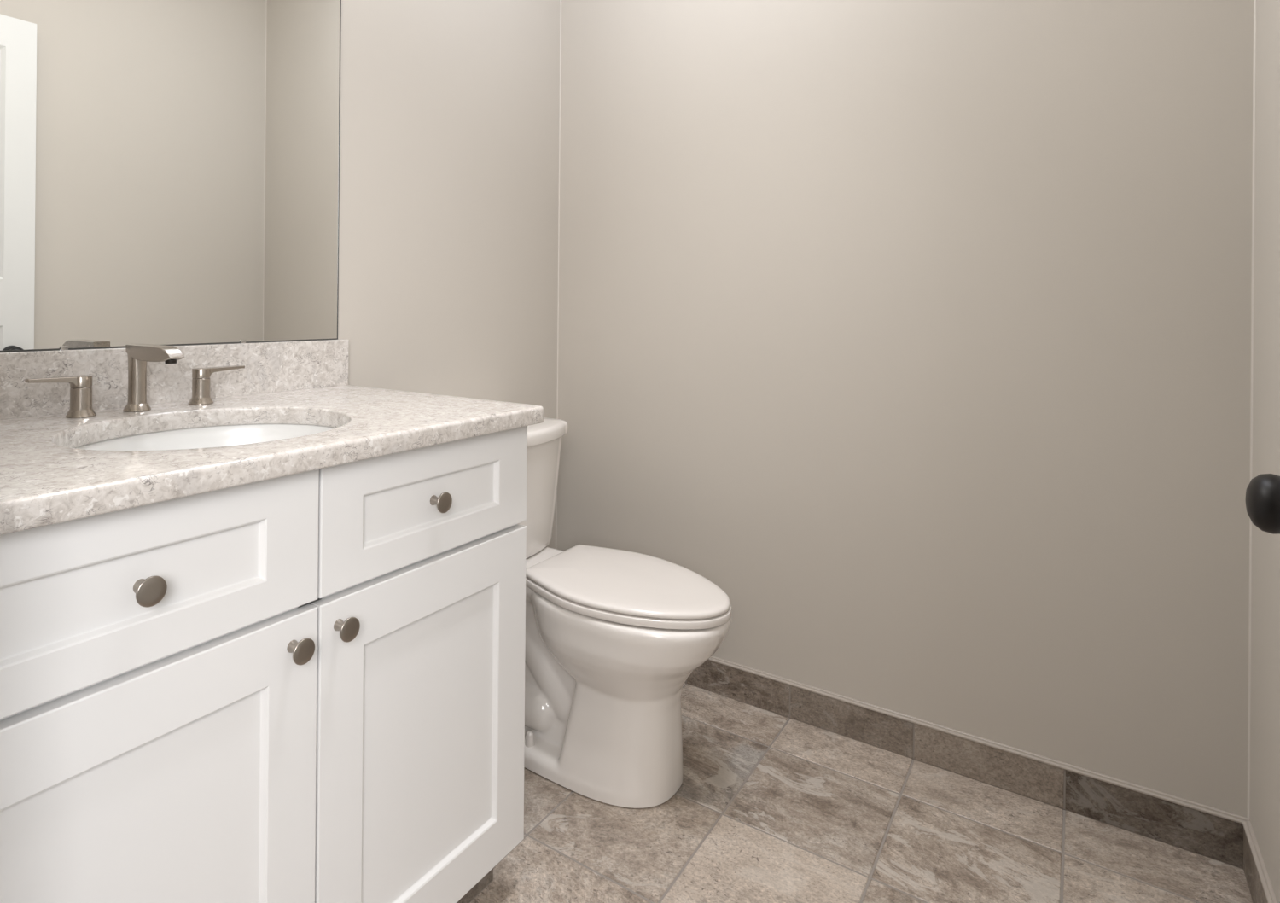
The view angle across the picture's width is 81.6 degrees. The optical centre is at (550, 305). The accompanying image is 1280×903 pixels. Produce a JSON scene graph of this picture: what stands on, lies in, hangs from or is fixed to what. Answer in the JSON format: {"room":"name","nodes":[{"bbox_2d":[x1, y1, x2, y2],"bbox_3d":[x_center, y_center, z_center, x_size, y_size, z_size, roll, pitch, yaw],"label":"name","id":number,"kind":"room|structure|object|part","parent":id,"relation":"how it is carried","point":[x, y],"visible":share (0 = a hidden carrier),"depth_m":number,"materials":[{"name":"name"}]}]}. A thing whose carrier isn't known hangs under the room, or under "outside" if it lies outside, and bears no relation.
{"room":"bathroom","nodes":[
{"label":"bathroom","id":0,"kind":"room"},
{"bbox_2d":[0,0,560,548],"bbox_3d":[-0.563,-0.262,1.722,0.120,2.760,2.102,0,0,36],"label":"wall","id":1,"kind":"structure","parent":0,"point":[448,214],"depth_m":2.02,"materials":[{"name":"paint"}]},
{"bbox_2d":[0,0,341,351],"bbox_3d":[-0.770,-0.444,1.323,0.006,1.040,0.957,0,0,36],"label":"mirror","id":2,"kind":"object","parent":1,"relation":"attached to","point":[170,169],"visible":1,"depth_m":1.39,"materials":[{"name":"silver mirror"}]},
{"bbox_2d":[0,339,348,419],"bbox_3d":[-0.765,0.129,1.325,0.020,0.107,0.982,0,0,36],"label":"backsplash","id":3,"kind":"structure","parent":1,"relation":"attached to","point":[277,366],"depth_m":1.38,"materials":[{"name":"stone"}]},
{"bbox_2d":[470,682,1252,902],"bbox_3d":[-0.310,1.114,0.544,1.686,0.030,3.462,0,0,36],"label":"floor","id":4,"kind":"structure","parent":0,"point":[768,806],"depth_m":1.53,"materials":[{"name":"grey tile"}]},
{"bbox_2d":[0,425,527,902],"bbox_3d":[-0.535,0.656,1.164,0.586,0.884,0.934,0,0,36],"label":"vanity cabinet","id":5,"kind":"object","parent":4,"relation":"on","point":[308,686],"visible":0.99,"depth_m":0.95,"materials":[{"name":"white paint"}]},
{"bbox_3d":[-0.448,0.314,0.816,0.027,0.033,0.033,0,0,36],"label":"knob","id":6,"kind":"part","parent":5,"relation":"part of","materials":[{"name":"silver metal"}]},
{"bbox_3d":[-0.464,0.706,0.824,0.020,0.591,0.465,0,0,36],"label":"cabinet door","id":7,"kind":"part","parent":5,"relation":"part of","materials":[{"name":"white paint"}]},
{"bbox_3d":[-0.461,0.310,0.824,0.020,0.183,0.465,0,0,36],"label":"drawer","id":8,"kind":"part","parent":5,"relation":"part of","materials":[{"name":"white paint"}]},
{"bbox_2d":[0,384,543,535],"bbox_3d":[-0.533,0.199,1.158,0.593,0.031,0.984,0,0,36],"label":"countertop","id":9,"kind":"structure","parent":5,"relation":"on","point":[45,480],"depth_m":1.02,"materials":[{"name":"stone"}]},
{"bbox_2d":[24,343,244,418],"bbox_3d":[-0.661,0.124,1.256,0.154,0.115,0.364,0,0,36],"label":"faucet","id":10,"kind":"object","parent":9,"relation":"on","point":[138,355],"visible":1,"depth_m":1.26,"materials":[{"name":"silver metal"}]},
{"bbox_3d":[-0.785,0.123,1.178,0.031,0.018,0.093,0,0,36],"label":"lever","id":11,"kind":"part","parent":10,"relation":"part of","materials":[{"name":"silver metal"}]},
{"bbox_3d":[-0.768,0.157,1.203,0.043,0.048,0.043,0,0,36],"label":"handle","id":12,"kind":"part","parent":10,"relation":"part of","materials":[{"name":"silver metal"}]},
{"bbox_3d":[-0.668,0.118,1.241,0.147,0.103,0.030,0,0,36],"label":"spout","id":13,"kind":"part","parent":10,"relation":"part of","materials":[{"name":"silver metal"}]},
{"bbox_3d":[-0.649,0.158,1.368,0.043,0.048,0.043,0,0,36],"label":"handle","id":14,"kind":"part","parent":10,"relation":"part of","materials":[{"name":"silver metal"}]},
{"bbox_3d":[-0.629,0.125,1.396,0.031,0.018,0.100,0,0,36],"label":"lever","id":15,"kind":"part","parent":10,"relation":"part of","materials":[{"name":"silver metal"}]},
{"bbox_2d":[75,424,335,450],"bbox_3d":[-0.516,0.292,1.133,0.426,0.156,0.483,0,0,36],"label":"sink","id":16,"kind":"object","parent":9,"relation":"in","point":[213,436],"visible":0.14,"depth_m":1.30,"materials":[{"name":"white ceramic"}]},
{"bbox_3d":[-0.331,0.451,0.966,0.027,0.033,0.033,0,0,36],"label":"knob","id":17,"kind":"part","parent":5,"relation":"part of","materials":[{"name":"silver metal"}]},
{"bbox_3d":[-0.287,0.449,1.027,0.027,0.033,0.033,0,0,36],"label":"knob","id":18,"kind":"part","parent":5,"relation":"part of","materials":[{"name":"silver metal"}]},
{"bbox_3d":[-0.190,0.709,1.204,0.020,0.591,0.465,0,0,36],"label":"cabinet door","id":19,"kind":"part","parent":5,"relation":"part of","materials":[{"name":"white paint"}]},
{"bbox_3d":[-0.187,0.312,1.204,0.020,0.183,0.465,0,0,36],"label":"drawer","id":20,"kind":"part","parent":5,"relation":"part of","materials":[{"name":"white paint"}]},
{"bbox_3d":[-0.179,0.317,1.190,0.027,0.033,0.033,0,0,36],"label":"knob","id":21,"kind":"part","parent":5,"relation":"part of","materials":[{"name":"silver metal"}]},
{"bbox_2d":[517,417,731,808],"bbox_3d":[0.072,0.713,1.824,0.772,0.782,0.409,0,0,36],"label":"toilet","id":22,"kind":"object","parent":4,"relation":"on","point":[613,637],"visible":0.73,"depth_m":1.65,"materials":[{"name":"ceramic"}]},
{"bbox_3d":[-0.137,0.514,1.975,0.236,0.310,0.381,0,0,36],"label":"tank","id":23,"kind":"part","parent":22,"relation":"part of","materials":[{"name":"white ceramic"}]},
{"bbox_3d":[-0.133,0.340,1.973,0.260,0.038,0.409,0,0,36],"label":"tank lid","id":24,"kind":"part","parent":22,"relation":"part of","materials":[{"name":"white ceramic"}]},
{"bbox_3d":[0.082,0.886,1.821,0.741,0.437,0.349,0,0,36],"label":"bowl","id":25,"kind":"part","parent":22,"relation":"part of","materials":[{"name":"white ceramic"}]},
{"bbox_3d":[0.196,0.652,1.744,0.472,0.029,0.351,0,0,36],"label":"seat lid","id":26,"kind":"part","parent":22,"relation":"part of","materials":[{"name":"plastic"}]},
{"bbox_3d":[0.196,0.672,1.743,0.477,0.031,0.356,0,0,36],"label":"seat","id":27,"kind":"part","parent":22,"relation":"part of","materials":[{"name":"plastic"}]},
{"bbox_2d":[556,0,1253,817],"bbox_3d":[0.748,-0.250,2.000,1.686,2.760,0.120,0,0,36],"label":"wall","id":28,"kind":"structure","parent":0,"point":[916,334],"depth_m":1.78,"materials":[{"name":"paint"}]},
{"bbox_2d":[555,0,561,548],"bbox_3d":[0.030,-0.311,2.441,0.003,2.649,0.003,0,0,36],"label":"trim","id":29,"kind":"structure","parent":28,"relation":"attached to","point":[561,0],"depth_m":2.44,"materials":[{"name":"beige paint"}]},
{"bbox_2d":[684,659,1243,868],"bbox_3d":[0.699,1.064,1.946,1.686,0.091,0.010,0,0,36],"label":"baseboard","id":30,"kind":"structure","parent":28,"relation":"attached to","point":[1207,834],"depth_m":1.70,"materials":[{"name":"grey tile"}]},
{"bbox_2d":[708,656,1250,823],"bbox_3d":[0.699,1.016,1.945,1.686,0.010,0.011,0,0,36],"label":"trim","id":31,"kind":"structure","parent":28,"relation":"attached to","point":[1195,805],"depth_m":1.70,"materials":[{"name":"tile"}]},
{"bbox_2d":[1247,0,1256,818],"bbox_3d":[1.396,-0.304,1.459,0.003,2.641,0.003,0,0,36],"label":"trim","id":32,"kind":"structure","parent":28,"relation":"attached to","point":[1254,1],"depth_m":1.46,"materials":[{"name":"beige paint"}]},
{"bbox_2d":[1245,473,1279,534],"bbox_3d":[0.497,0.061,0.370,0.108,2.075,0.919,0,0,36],"label":"door knob","id":33,"kind":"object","parent":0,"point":[1262,500],"depth_m":0.69,"materials":[{"name":"black metal"}]},
{"bbox_2d":[1249,0,1279,902],"bbox_3d":[0.903,-0.250,0.668,0.120,2.760,2.102,0,0,36],"label":"wall","id":34,"kind":"structure","parent":0,"point":[1265,687],"depth_m":1.35,"materials":[{"name":"paint"}]},
{"bbox_2d":[1243,827,1267,902],"bbox_3d":[0.841,1.064,0.709,0.010,0.091,1.832,0,0,36],"label":"baseboard","id":35,"kind":"structure","parent":34,"relation":"attached to","point":[1258,895],"depth_m":1.38,"materials":[{"name":"grey tile"}]},
{"bbox_2d":[1242,820,1277,902],"bbox_3d":[0.841,1.016,0.709,0.011,0.010,1.832,0,0,36],"label":"trim","id":36,"kind":"structure","parent":34,"relation":"attached to","point":[1259,861],"depth_m":1.34,"materials":[{"name":"tile"}]}
]}

